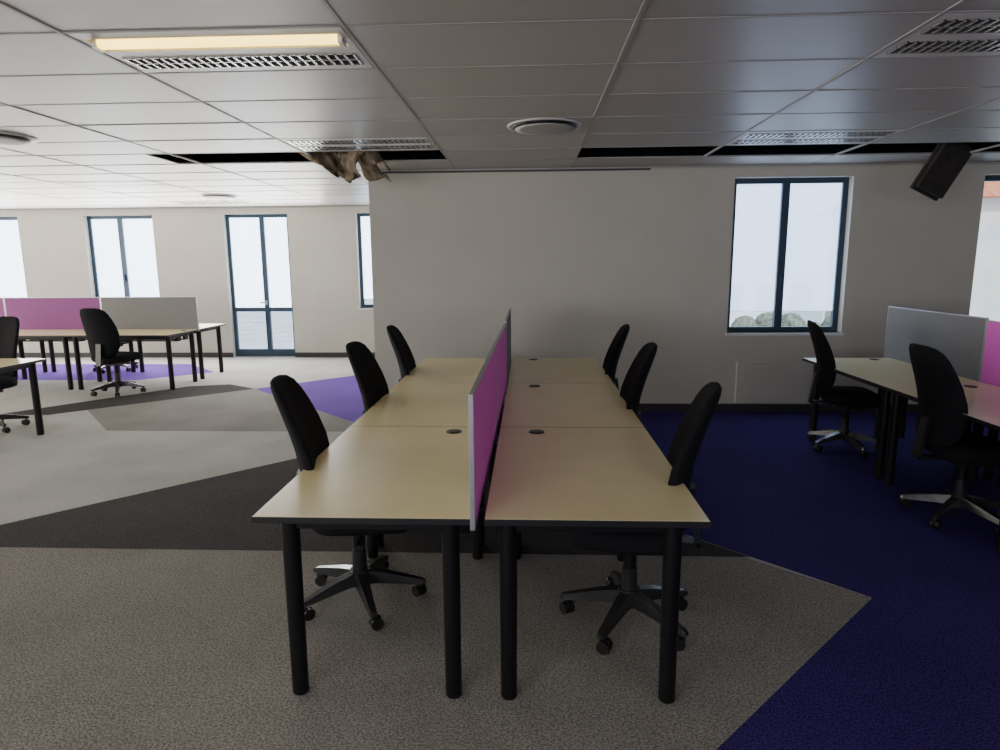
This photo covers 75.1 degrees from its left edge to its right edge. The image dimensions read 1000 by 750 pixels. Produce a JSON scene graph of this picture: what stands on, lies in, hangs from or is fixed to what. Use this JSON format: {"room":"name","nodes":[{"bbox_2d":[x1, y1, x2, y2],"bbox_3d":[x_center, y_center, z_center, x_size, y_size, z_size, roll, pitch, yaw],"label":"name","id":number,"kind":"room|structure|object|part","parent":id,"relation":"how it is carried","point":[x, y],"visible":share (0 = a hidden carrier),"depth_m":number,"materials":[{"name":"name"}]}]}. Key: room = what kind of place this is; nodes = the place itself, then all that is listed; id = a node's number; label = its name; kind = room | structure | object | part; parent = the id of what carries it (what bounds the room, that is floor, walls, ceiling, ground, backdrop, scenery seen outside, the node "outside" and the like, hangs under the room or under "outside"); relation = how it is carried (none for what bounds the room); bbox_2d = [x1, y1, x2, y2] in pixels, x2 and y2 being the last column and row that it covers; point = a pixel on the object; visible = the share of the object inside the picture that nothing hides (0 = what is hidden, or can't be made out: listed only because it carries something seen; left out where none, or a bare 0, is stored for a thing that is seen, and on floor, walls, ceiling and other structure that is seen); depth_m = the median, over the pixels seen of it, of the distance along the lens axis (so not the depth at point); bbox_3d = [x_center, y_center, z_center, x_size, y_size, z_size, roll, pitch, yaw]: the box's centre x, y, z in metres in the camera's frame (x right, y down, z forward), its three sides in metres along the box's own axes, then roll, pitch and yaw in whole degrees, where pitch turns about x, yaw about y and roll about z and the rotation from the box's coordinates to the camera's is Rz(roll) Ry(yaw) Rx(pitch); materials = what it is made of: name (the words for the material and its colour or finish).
{"room":"open-plan office","nodes":[
{"label":"open-plan office","id":0,"kind":"room"},
{"bbox_2d":[0,205,374,356],"bbox_3d":[-6.218,-1.885,11.457,10.550,3.140,0.250,0,10,3],"label":"wall","id":1,"kind":"structure","parent":0,"point":[191,246],"depth_m":11.29,"materials":[{"name":"paint"}]},
{"bbox_2d":[0,217,16,219],"bbox_3d":[-8.980,-1.981,11.566,1.220,1.610,0.068,0,10,3],"label":"frame","id":2,"kind":"object","parent":1,"relation":"attached to","point":[1,218],"visible":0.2,"depth_m":11.39,"materials":[{"name":"blue metal"}]},
{"bbox_2d":[0,220,26,296],"bbox_3d":[-8.981,-2.031,11.561,1.110,1.400,0.008,0,10,3],"label":"pane","id":3,"kind":"object","parent":1,"relation":"attached to","point":[12,277],"visible":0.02,"depth_m":11.55,"materials":[{"name":"blue"}]},
{"bbox_2d":[87,215,151,296],"bbox_3d":[-6.583,-1.979,11.459,1.220,1.610,0.068,0,10,3],"label":"frame","id":4,"kind":"object","parent":1,"relation":"attached to","point":[119,218],"visible":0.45,"depth_m":11.39,"materials":[{"name":"blue metal"}]},
{"bbox_2d":[91,219,159,296],"bbox_3d":[-6.583,-2.029,11.454,1.110,1.400,0.008,0,10,3],"label":"pane","id":5,"kind":"object","parent":1,"relation":"attached to","point":[138,233],"visible":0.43,"depth_m":11.44,"materials":[{"name":"blue"}]},
{"bbox_2d":[0,206,368,210],"bbox_3d":[-6.355,-2.855,11.159,10.300,0.016,0.020,0,10,3],"label":"trim","id":6,"kind":"structure","parent":1,"relation":"attached to","point":[279,206],"depth_m":11.11,"materials":[{"name":"grey"}]},
{"bbox_2d":[17,352,374,356],"bbox_3d":[-6.338,-0.357,11.593,10.300,0.085,0.014,0,10,3],"label":"baseboard","id":7,"kind":"structure","parent":1,"relation":"attached to","point":[205,354],"depth_m":11.54,"materials":[{"name":"grey"}]},
{"bbox_2d":[225,214,294,355],"bbox_3d":[-4.172,-1.554,11.424,1.120,2.470,0.068,0,10,3],"label":"frame","id":8,"kind":"object","parent":1,"relation":"attached to","point":[270,351],"visible":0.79,"depth_m":11.45,"materials":[{"name":"blue metal"}]},
{"bbox_2d":[229,217,291,307],"bbox_3d":[-4.175,-1.956,11.358,1.010,1.545,0.008,0,10,3],"label":"pane","id":9,"kind":"object","parent":1,"relation":"attached to","point":[244,232],"visible":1,"depth_m":11.35,"materials":[{"name":"blue"}]},
{"bbox_2d":[357,213,372,307],"bbox_3d":[-1.843,-1.975,11.246,1.190,1.610,0.068,0,10,3],"label":"frame","id":10,"kind":"object","parent":1,"relation":"attached to","point":[359,215],"visible":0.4,"depth_m":11.25,"materials":[{"name":"blue metal"}]},
{"bbox_2d":[358,308,372,309],"bbox_3d":[-1.841,-1.153,11.301,1.230,0.030,0.120,0,10,3],"label":"sill","id":11,"kind":"structure","parent":1,"relation":"attached to","point":[358,308],"depth_m":11.26,"materials":[{"name":"white paint"}]},
{"bbox_2d":[361,217,372,298],"bbox_3d":[-1.843,-2.025,11.242,1.080,1.400,0.008,0,10,3],"label":"pane","id":12,"kind":"object","parent":1,"relation":"attached to","point":[365,221],"visible":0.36,"depth_m":11.26,"materials":[{"name":"blue"}]},
{"bbox_2d":[0,356,999,749],"bbox_3d":[-2.077,1.030,3.929,20.000,0.102,15.700,0,10,3],"label":"floor","id":13,"kind":"structure","parent":0,"point":[143,606],"depth_m":3.12,"materials":[{"name":"grey carpet"}]},
{"bbox_2d":[0,316,29,432],"bbox_3d":[-5.111,-0.002,6.463,0.617,1.109,0.674,2,10,12],"label":"office chair","id":14,"kind":"object","parent":13,"relation":"on","point":[9,325],"visible":0.96,"depth_m":6.57,"materials":[{"name":"black fabric"}]},
{"bbox_3d":[-5.123,0.102,6.434,0.490,0.128,0.480,2,10,12],"label":"seat","id":15,"kind":"part","parent":14,"relation":"part of","materials":[{"name":"black fabric"}]},
{"bbox_3d":[-5.064,-0.282,6.645,0.456,0.620,0.209,2,10,12],"label":"backrest","id":16,"kind":"part","parent":14,"relation":"part of","materials":[{"name":"black fabric"}]},
{"bbox_2d":[0,358,46,434],"bbox_3d":[-5.065,0.262,6.038,1.296,0.732,0.746,0,10,3],"label":"office desk","id":17,"kind":"object","parent":13,"relation":"on","point":[6,364],"visible":1,"depth_m":6.22,"materials":[{"name":"black"}]},
{"bbox_3d":[-5.069,-0.002,5.957,1.200,0.136,0.620,0,10,3],"label":"frame","id":18,"kind":"part","parent":17,"relation":"part of","materials":[{"name":"black metal"}]},
{"bbox_2d":[0,358,46,369],"bbox_3d":[-5.068,-0.087,5.977,1.296,0.024,0.746,0,10,3],"label":"countertop","id":19,"kind":"structure","parent":17,"relation":"on","point":[5,363],"depth_m":6.12,"materials":[{"name":"beige"}]},
{"bbox_2d":[16,342,47,378],"bbox_3d":[-7.672,-0.363,9.742,1.396,0.738,0.786,0,10,3],"label":"office desk","id":20,"kind":"object","parent":13,"relation":"on","point":[42,344],"visible":0.31,"depth_m":9.99,"materials":[{"name":"black metal"}]},
{"bbox_2d":[0,297,5,316],"bbox_3d":[-7.694,-0.852,9.239,1.390,0.490,0.100,0,10,3],"label":"screen","id":21,"kind":"object","parent":20,"relation":"attached to","point":[2,304],"visible":0.55,"depth_m":9.18,"materials":[{"name":"fabric"}]},
{"bbox_2d":[15,329,102,389],"bbox_3d":[-6.310,-0.221,8.867,1.396,0.738,0.786,0,10,3],"label":"office desk","id":22,"kind":"object","parent":13,"relation":"on","point":[25,335],"visible":0.48,"depth_m":8.59,"materials":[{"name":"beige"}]},
{"bbox_2d":[19,329,84,336],"bbox_3d":[-6.312,-0.567,8.807,1.396,0.024,0.786,0,10,3],"label":"countertop","id":23,"kind":"structure","parent":22,"relation":"on","point":[22,332],"depth_m":8.76,"materials":[{"name":"beige"}]},
{"bbox_3d":[-6.310,-0.494,8.855,1.300,0.136,0.660,0,10,3],"label":"frame","id":24,"kind":"part","parent":22,"relation":"part of","materials":[{"name":"black"}]},
{"bbox_2d":[18,339,135,378],"bbox_3d":[-6.273,-0.362,9.680,1.396,0.738,0.786,0,10,3],"label":"office desk","id":25,"kind":"object","parent":13,"relation":"on","point":[20,344],"visible":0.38,"depth_m":9.93,"materials":[{"name":"black metal"}]},
{"bbox_2d":[4,297,101,328],"bbox_3d":[-6.295,-0.851,9.176,1.390,0.490,0.100,0,10,3],"label":"screen","id":26,"kind":"object","parent":25,"relation":"attached to","point":[31,312],"visible":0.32,"depth_m":9.16,"materials":[{"name":"fabric"}]},
{"bbox_3d":[-6.295,-0.851,9.176,1.390,0.490,0.100,0,10,3],"label":"trim frame","id":27,"kind":"part","parent":26,"relation":"part of","materials":[{"name":"grey"}]},
{"bbox_2d":[80,308,145,396],"bbox_3d":[-4.909,-0.314,8.255,0.617,1.109,0.674,1,10,8],"label":"office chair","id":28,"kind":"object","parent":13,"relation":"on","point":[103,337],"visible":1,"depth_m":8.02,"materials":[{"name":"black fabric"}]},
{"bbox_3d":[-4.944,-0.515,7.987,0.456,0.620,0.209,1,10,8],"label":"backrest","id":29,"kind":"part","parent":28,"relation":"part of","materials":[{"name":"black fabric"}]},
{"bbox_3d":[-4.900,-0.225,8.318,0.490,0.128,0.480,1,10,8],"label":"seat","id":30,"kind":"part","parent":28,"relation":"part of","materials":[{"name":"black fabric"}]},
{"bbox_2d":[93,339,137,373],"bbox_3d":[-6.002,-0.622,10.084,0.617,1.109,0.674,1,10,7],"label":"office chair","id":31,"kind":"object","parent":13,"relation":"on","point":[121,343],"visible":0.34,"depth_m":10.02,"materials":[{"name":"black plastic"}]},
{"bbox_2d":[64,329,198,389],"bbox_3d":[-4.921,-0.220,8.804,1.376,0.738,0.786,0,10,3],"label":"office desk","id":32,"kind":"object","parent":13,"relation":"on","point":[167,334],"visible":0.91,"depth_m":8.56,"materials":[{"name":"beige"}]},
{"bbox_2d":[64,329,198,336],"bbox_3d":[-4.924,-0.566,8.745,1.376,0.024,0.786,0,10,3],"label":"countertop","id":33,"kind":"structure","parent":32,"relation":"on","point":[122,332],"depth_m":8.65,"materials":[{"name":"beige"}]},
{"bbox_3d":[-4.921,-0.493,8.793,1.280,0.136,0.660,0,10,3],"label":"frame","id":34,"kind":"part","parent":32,"relation":"part of","materials":[{"name":"black"}]},
{"bbox_2d":[119,324,225,378],"bbox_3d":[-4.885,-0.361,9.617,1.376,0.738,0.786,0,10,3],"label":"office desk","id":35,"kind":"object","parent":13,"relation":"on","point":[202,327],"visible":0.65,"depth_m":9.59,"materials":[{"name":"black"}]},
{"bbox_2d":[100,297,199,330],"bbox_3d":[-4.907,-0.850,9.114,1.370,0.490,0.100,0,10,3],"label":"screen","id":36,"kind":"object","parent":35,"relation":"attached to","point":[125,312],"visible":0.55,"depth_m":9.10,"materials":[{"name":"grey fabric"}]},
{"bbox_3d":[-4.888,-0.622,9.537,1.280,0.136,0.660,0,10,3],"label":"frame","id":37,"kind":"part","parent":35,"relation":"part of","materials":[{"name":"black"}]},
{"bbox_2d":[199,324,225,329],"bbox_3d":[-4.887,-0.707,9.558,1.376,0.024,0.786,0,10,3],"label":"countertop","id":38,"kind":"structure","parent":35,"relation":"on","point":[203,326],"depth_m":9.61,"materials":[{"name":"beige"}]},
{"bbox_2d":[270,375,426,630],"bbox_3d":[-0.700,0.549,3.092,0.674,1.109,0.617,-1,10,-5],"label":"office chair","id":39,"kind":"object","parent":13,"relation":"on","point":[306,430],"visible":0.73,"depth_m":3.04,"materials":[{"name":"black fabric"}]},
{"bbox_3d":[-0.933,0.314,3.027,0.209,0.620,0.456,-1,10,-5],"label":"backrest","id":40,"kind":"part","parent":39,"relation":"part of","materials":[{"name":"black fabric"}]},
{"bbox_3d":[-0.652,0.645,3.111,0.480,0.128,0.490,-1,10,-5],"label":"seat","id":41,"kind":"part","parent":39,"relation":"part of","materials":[{"name":"black fabric"}]},
{"bbox_2d":[251,426,482,698],"bbox_3d":[-0.462,0.752,2.998,0.786,0.738,1.301,0,10,3],"label":"office desk","id":42,"kind":"object","parent":13,"relation":"on","point":[369,477],"visible":0.88,"depth_m":2.48,"materials":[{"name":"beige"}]},
{"bbox_2d":[251,426,469,525],"bbox_3d":[-0.464,0.406,2.938,0.786,0.024,1.301,0,10,3],"label":"countertop","id":43,"kind":"structure","parent":42,"relation":"on","point":[376,475],"depth_m":2.66,"materials":[{"name":"beige"}]},
{"bbox_3d":[-0.429,0.485,2.950,0.660,0.136,1.205,0,10,3],"label":"frame","id":44,"kind":"part","parent":42,"relation":"part of","materials":[{"name":"black metal"}]},
{"bbox_2d":[468,345,496,530],"bbox_3d":[-0.063,0.194,2.873,0.100,0.490,1.319,0,10,3],"label":"screen","id":45,"kind":"object","parent":42,"relation":"attached to","point":[482,411],"visible":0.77,"depth_m":2.54,"materials":[{"name":"fabric"}]},
{"bbox_2d":[346,341,388,414],"bbox_3d":[-0.654,0.336,4.326,0.674,1.109,0.617,1,10,6],"label":"office chair","id":46,"kind":"object","parent":13,"relation":"on","point":[372,384],"visible":0.13,"depth_m":4.25,"materials":[{"name":"black fabric"}]},
{"bbox_2d":[386,325,415,380],"bbox_3d":[-0.594,0.138,5.466,0.674,1.109,0.617,0,10,1],"label":"office chair","id":47,"kind":"object","parent":13,"relation":"on","point":[405,359],"visible":0.16,"depth_m":5.30,"materials":[{"name":"black fabric"}]},
{"bbox_2d":[351,383,494,547],"bbox_3d":[-0.404,0.533,4.283,0.786,0.732,1.301,0,10,3],"label":"office desk","id":48,"kind":"object","parent":13,"relation":"on","point":[405,404],"visible":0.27,"depth_m":4.05,"materials":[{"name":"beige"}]},
{"bbox_2d":[351,383,473,426],"bbox_3d":[-0.407,0.184,4.223,0.786,0.024,1.301,0,10,3],"label":"countertop","id":49,"kind":"structure","parent":48,"relation":"on","point":[406,404],"depth_m":4.05,"materials":[{"name":"beige"}]},
{"bbox_2d":[398,358,501,453],"bbox_3d":[-0.347,0.310,5.568,0.786,0.732,1.301,0,10,3],"label":"office desk","id":50,"kind":"object","parent":13,"relation":"on","point":[429,370],"visible":0.2,"depth_m":5.43,"materials":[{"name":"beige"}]},
{"bbox_2d":[398,358,485,382],"bbox_3d":[-0.349,-0.039,5.507,0.786,0.024,1.301,0,10,3],"label":"countertop","id":51,"kind":"structure","parent":50,"relation":"on","point":[430,370],"depth_m":5.40,"materials":[{"name":"beige"}]},
{"bbox_2d":[504,308,510,383],"bbox_3d":[0.068,-0.260,5.450,0.100,0.505,1.299,0,10,2],"label":"screen","id":52,"kind":"object","parent":50,"relation":"attached to","point":[507,320],"visible":0.53,"depth_m":5.29,"materials":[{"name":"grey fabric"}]},
{"bbox_3d":[0.068,-0.263,5.450,0.016,0.486,1.287,0,10,2],"label":"fabric panel","id":53,"kind":"part","parent":52,"relation":"part of","materials":[{"name":"fabric"}]},
{"bbox_2d":[508,358,612,382],"bbox_3d":[0.482,0.308,5.530,0.786,0.738,1.301,0,10,3],"label":"office desk","id":54,"kind":"object","parent":13,"relation":"on","point":[522,370],"visible":0.35,"depth_m":5.36,"materials":[{"name":"beige"}]},
{"bbox_2d":[500,383,644,427],"bbox_3d":[0.425,0.530,4.245,0.786,0.738,1.301,0,10,3],"label":"office desk","id":55,"kind":"object","parent":13,"relation":"on","point":[525,404],"visible":0.46,"depth_m":4.03,"materials":[{"name":"beige"}]},
{"bbox_2d":[493,323,506,428],"bbox_3d":[0.006,-0.030,4.167,0.100,0.490,1.299,0,10,3],"label":"screen","id":56,"kind":"object","parent":55,"relation":"attached to","point":[500,342],"visible":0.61,"depth_m":4.07,"materials":[{"name":"fabric"}]},
{"bbox_2d":[484,427,710,703],"bbox_3d":[0.367,0.752,2.961,0.786,0.738,1.301,0,10,3],"label":"office desk","id":57,"kind":"object","parent":13,"relation":"on","point":[556,479],"visible":0.94,"depth_m":2.46,"materials":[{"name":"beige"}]},
{"bbox_3d":[0.330,0.485,2.916,0.660,0.136,1.205,0,10,3],"label":"frame","id":58,"kind":"part","parent":57,"relation":"part of","materials":[{"name":"black metal"}]},
{"bbox_2d":[484,427,710,527],"bbox_3d":[0.365,0.407,2.901,0.786,0.024,1.301,0,10,3],"label":"countertop","id":59,"kind":"structure","parent":57,"relation":"on","point":[559,476],"depth_m":2.64,"materials":[{"name":"beige"}]},
{"bbox_2d":[603,324,629,389],"bbox_3d":[0.731,0.131,5.452,0.674,1.109,0.617,1,10,7],"label":"office chair","id":60,"kind":"object","parent":13,"relation":"on","point":[612,356],"visible":0.17,"depth_m":5.23,"materials":[{"name":"black fabric"}]},
{"bbox_2d":[620,342,657,422],"bbox_3d":[0.656,0.346,4.213,0.674,1.109,0.617,0,10,5],"label":"office chair","id":61,"kind":"object","parent":13,"relation":"on","point":[633,384],"visible":0.19,"depth_m":4.02,"materials":[{"name":"black fabric"}]},
{"bbox_2d":[559,382,721,654],"bbox_3d":[0.600,0.576,2.881,0.674,1.109,0.617,2,10,14],"label":"office chair","id":62,"kind":"object","parent":13,"relation":"on","point":[622,590],"visible":0.73,"depth_m":2.76,"materials":[{"name":"black fabric"}]},
{"bbox_3d":[0.556,0.671,2.911,0.480,0.128,0.490,2,10,14],"label":"seat","id":63,"kind":"part","parent":62,"relation":"part of","materials":[{"name":"black fabric"}]},
{"bbox_3d":[0.824,0.344,2.784,0.209,0.620,0.456,2,10,14],"label":"backrest","id":64,"kind":"part","parent":62,"relation":"part of","materials":[{"name":"black fabric"}]},
{"bbox_2d":[807,320,880,458],"bbox_3d":[2.977,0.091,5.597,0.674,1.109,0.617,2,10,14],"label":"office chair","id":65,"kind":"object","parent":13,"relation":"on","point":[845,398],"visible":0.91,"depth_m":5.51,"materials":[{"name":"black fabric"}]},
{"bbox_3d":[2.750,-0.158,5.611,0.209,0.620,0.456,2,10,14],"label":"backrest","id":66,"kind":"part","parent":65,"relation":"part of","materials":[{"name":"black fabric"}]},
{"bbox_3d":[3.022,0.189,5.600,0.480,0.128,0.490,2,10,14],"label":"seat","id":67,"kind":"part","parent":65,"relation":"part of","materials":[{"name":"black fabric"}]},
{"bbox_2d":[803,358,986,477],"bbox_3d":[3.163,0.310,5.410,0.786,0.738,1.301,0,10,3],"label":"office desk","id":68,"kind":"object","parent":13,"relation":"on","point":[870,371],"visible":0.66,"depth_m":5.14,"materials":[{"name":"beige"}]},
{"bbox_3d":[3.196,0.043,5.362,0.660,0.136,1.205,0,10,3],"label":"frame","id":69,"kind":"part","parent":68,"relation":"part of","materials":[{"name":"black"}]},
{"bbox_2d":[803,358,986,386],"bbox_3d":[3.160,-0.036,5.350,0.786,0.024,1.301,0,10,3],"label":"countertop","id":70,"kind":"structure","parent":68,"relation":"on","point":[883,370],"depth_m":5.28,"materials":[{"name":"beige"}]},
{"bbox_2d":[877,384,999,553],"bbox_3d":[3.105,0.532,4.125,0.786,0.738,1.301,0,10,3],"label":"office desk","id":71,"kind":"object","parent":13,"relation":"on","point":[983,400],"visible":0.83,"depth_m":4.52,"materials":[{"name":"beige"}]},
{"bbox_2d":[877,384,999,430],"bbox_3d":[3.103,0.186,4.066,0.786,0.024,1.301,0,10,3],"label":"countertop","id":72,"kind":"structure","parent":71,"relation":"on","point":[983,401],"depth_m":4.19,"materials":[{"name":"beige"}]},
{"bbox_3d":[3.138,0.265,4.078,0.660,0.136,1.205,0,10,3],"label":"frame","id":73,"kind":"part","parent":71,"relation":"part of","materials":[{"name":"black metal"}]},
{"bbox_2d":[898,397,998,478],"bbox_3d":[3.992,0.311,5.373,0.786,0.738,1.301,0,10,3],"label":"office desk","id":74,"kind":"object","parent":13,"relation":"on","point":[987,473],"visible":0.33,"depth_m":5.94,"materials":[{"name":"black metal"}]},
{"bbox_2d":[884,306,988,381],"bbox_3d":[3.581,-0.279,5.419,0.100,0.505,1.314,0,10,3],"label":"screen","id":75,"kind":"object","parent":74,"relation":"attached to","point":[961,338],"visible":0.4,"depth_m":5.24,"materials":[{"name":"grey fabric"}]},
{"bbox_2d":[900,343,999,533],"bbox_3d":[2.876,0.362,4.029,0.674,1.109,0.617,0,10,3],"label":"office chair","id":76,"kind":"object","parent":13,"relation":"on","point":[942,402],"visible":0.98,"depth_m":3.94,"materials":[{"name":"black fabric"}]},
{"bbox_3d":[2.642,0.121,3.996,0.209,0.620,0.456,0,10,3],"label":"backrest","id":77,"kind":"part","parent":76,"relation":"part of","materials":[{"name":"black fabric"}]},
{"bbox_3d":[2.923,0.459,4.042,0.480,0.128,0.490,0,10,3],"label":"seat","id":78,"kind":"part","parent":76,"relation":"part of","materials":[{"name":"black fabric"}]},
{"bbox_3d":[3.934,0.533,4.088,0.786,0.738,1.301,0,10,3],"label":"office desk","id":79,"kind":"object","parent":13,"relation":"on","visible":0},
{"bbox_2d":[980,320,999,386],"bbox_3d":[3.521,-0.041,4.091,0.100,0.490,1.374,0,10,3],"label":"screen","id":80,"kind":"object","parent":79,"relation":"attached to","point":[990,369],"visible":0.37,"depth_m":4.68,"materials":[{"name":"fabric"}]},
{"bbox_2d":[0,0,999,208],"bbox_3d":[-2.095,-1.576,3.478,19.500,0.014,15.200,0,10,3],"label":"ceiling","id":81,"kind":"structure","parent":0,"point":[454,74],"depth_m":3.73,"materials":[{"name":"white"}]},
{"bbox_2d":[0,132,38,144],"bbox_3d":[-3.832,-1.793,4.941,0.540,0.031,0.540,0,10,3],"label":"air diffuser","id":82,"kind":"object","parent":81,"relation":"in","point":[6,138],"depth_m":4.93,"materials":[{"name":"white metal"}]},
{"bbox_2d":[199,194,239,198],"bbox_3d":[-3.989,-2.535,9.239,0.540,0.031,0.540,0,10,3],"label":"air diffuser","id":83,"kind":"object","parent":81,"relation":"in","point":[215,196],"depth_m":9.11,"materials":[{"name":"white metal"}]},
{"bbox_2d":[507,118,581,134],"bbox_3d":[0.321,-1.777,4.676,0.540,0.031,0.540,0,10,3],"label":"air diffuser","id":84,"kind":"object","parent":81,"relation":"in","point":[532,126],"depth_m":4.57,"materials":[{"name":"white metal"}]},
{"bbox_2d":[149,142,999,162],"bbox_3d":[-2.097,-1.852,3.431,19.500,0.530,15.200,0,10,3],"label":"ceiling","id":85,"kind":"structure","parent":0,"point":[892,147],"depth_m":6.66,"materials":[{"name":"black"}]},
{"bbox_2d":[168,200,254,203],"bbox_3d":[-4.549,-2.764,10.260,1.182,0.084,0.576,0,10,3],"label":"recessed light","id":86,"kind":"object","parent":85,"relation":"in","point":[226,201],"visible":0.45,"depth_m":10.27,"materials":[{"name":"white"}]},
{"bbox_2d":[67,27,372,72],"bbox_3d":[-1.240,-1.526,3.012,1.182,0.100,0.576,0,10,3],"label":"recessed light","id":87,"kind":"object","parent":85,"relation":"in","point":[293,48],"visible":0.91,"depth_m":2.98,"materials":[{"name":"white"}]},
{"bbox_2d":[298,151,391,183],"bbox_3d":[-1.430,-1.958,5.938,0.903,0.381,0.329,0,10,3],"label":"insulation","id":88,"kind":"object","parent":85,"relation":"hanging from","point":[343,164],"visible":0.81,"depth_m":5.91},
{"bbox_2d":[280,137,438,151],"bbox_3d":[-1.135,-1.943,5.373,1.182,0.084,0.576,0,10,3],"label":"recessed light","id":89,"kind":"object","parent":85,"relation":"in","point":[403,143],"visible":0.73,"depth_m":5.35,"materials":[{"name":"white metal"}]},
{"bbox_2d":[726,130,903,144],"bbox_3d":[2.492,-1.940,5.211,1.182,0.084,0.576,0,10,3],"label":"recessed light","id":90,"kind":"object","parent":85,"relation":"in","point":[848,136],"visible":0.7,"depth_m":5.19,"materials":[{"name":"white metal"}]},
{"bbox_2d":[872,12,999,57],"bbox_3d":[2.386,-1.532,2.848,1.182,0.084,0.576,0,10,3],"label":"recessed light","id":91,"kind":"object","parent":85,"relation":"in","point":[975,33],"visible":0.77,"depth_m":2.90,"materials":[{"name":"white metal"}]},
{"bbox_2d":[910,142,971,200],"bbox_3d":[3.939,-1.847,5.792,0.470,0.557,0.217,-4,10,-18],"label":"speaker","id":92,"kind":"object","parent":85,"relation":"hanging from","point":[946,161],"visible":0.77,"depth_m":5.75,"materials":[{"name":"plastic"}]},
{"bbox_2d":[368,161,999,403],"bbox_3d":[3.214,-1.171,6.942,9.200,3.140,0.250,0,10,3],"label":"wall","id":93,"kind":"structure","parent":0,"point":[575,257],"depth_m":6.90,"materials":[{"name":"paint"}]},
{"bbox_2d":[382,168,650,173],"bbox_3d":[0.074,-2.127,6.777,2.962,0.016,0.025,0,10,3],"label":"trim","id":94,"kind":"structure","parent":93,"relation":"attached to","point":[620,168],"depth_m":6.76,"materials":[{"name":"grey"}]},
{"bbox_2d":[381,162,999,171],"bbox_3d":[3.196,-2.141,6.638,9.210,0.016,0.020,0,10,3],"label":"trim","id":95,"kind":"structure","parent":93,"relation":"attached to","point":[967,162],"depth_m":6.68,"materials":[{"name":"grey"}]},
{"bbox_2d":[502,403,917,411],"bbox_3d":[3.213,0.357,7.072,9.212,0.085,0.014,0,10,3],"label":"baseboard","id":96,"kind":"structure","parent":93,"relation":"attached to","point":[642,406],"depth_m":7.08,"materials":[{"name":"grey"}]},
{"bbox_2d":[735,362,813,401],"bbox_3d":[2.987,0.075,7.023,0.860,0.440,0.035,0,10,3],"label":"panel","id":97,"kind":"object","parent":93,"relation":"attached to","point":[755,381],"visible":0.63,"depth_m":7.01,"materials":[{"name":"grey paint"}]},
{"bbox_2d":[779,276,782,286],"bbox_3d":[2.998,-0.998,6.932,0.024,0.120,0.032,0,10,3],"label":"handle","id":98,"kind":"object","parent":93,"relation":"attached to","point":[781,277],"visible":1,"depth_m":6.92,"materials":[{"name":"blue metal"}]},
{"bbox_2d":[725,332,843,335],"bbox_3d":[3.036,-0.442,6.990,1.240,0.030,0.120,0,10,3],"label":"sill","id":99,"kind":"structure","parent":93,"relation":"attached to","point":[730,333],"depth_m":6.94,"materials":[{"name":"white paint"}]},
{"bbox_2d":[730,183,841,310],"bbox_3d":[3.034,-1.349,6.924,1.090,1.330,0.008,0,10,3],"label":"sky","id":100,"kind":"structure","parent":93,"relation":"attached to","point":[814,208],"depth_m":6.92,"materials":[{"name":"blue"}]},
{"bbox_2d":[727,177,848,331],"bbox_3d":[3.034,-1.265,6.935,1.200,1.610,0.068,0,10,3],"label":"frame","id":101,"kind":"object","parent":93,"relation":"attached to","point":[786,183],"visible":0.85,"depth_m":6.89,"materials":[{"name":"blue metal"}]},
{"bbox_2d":[985,175,999,181],"bbox_3d":[5.532,-1.263,6.823,1.200,1.610,0.068,0,10,3],"label":"frame","id":102,"kind":"object","parent":93,"relation":"attached to","point":[988,178],"visible":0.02,"depth_m":6.69,"materials":[{"name":"blue metal"}]},
{"label":"outside","id":103,"kind":"structure","parent":0,"visible":0},
{"bbox_2d":[237,299,824,348],"bbox_3d":[2.286,-3.889,51.033,120.000,0.100,78.000,0,10,3],"label":"ground","id":104,"kind":"structure","parent":103,"point":[251,325],"depth_m":48.81,"materials":[{"name":"white"}]},
{"bbox_2d":[730,311,822,325],"bbox_3d":[11.142,-3.710,36.419,11.000,4.400,6.050,0,10,3],"label":"office block","id":105,"kind":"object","parent":104,"relation":"on","point":[815,316],"visible":0.02,"depth_m":33.34,"materials":[{"name":"white"}]},
{"bbox_2d":[731,312,830,325],"bbox_3d":[11.104,-0.536,21.758,6.786,3.136,0.953,0,10,3],"label":"bushes","id":106,"kind":"object","parent":104,"relation":"on","point":[764,319],"visible":0.16,"depth_m":21.38,"materials":[{"name":"green plant"}]},
{"bbox_2d":[824,181,999,320],"bbox_3d":[26.342,-5.636,29.334,19.200,10.400,11.200,0,10,3],"label":"neighbouring building","id":107,"kind":"structure","parent":104,"relation":"on","point":[985,297],"depth_m":24.83,"materials":[{"name":"paint"}]}
]}

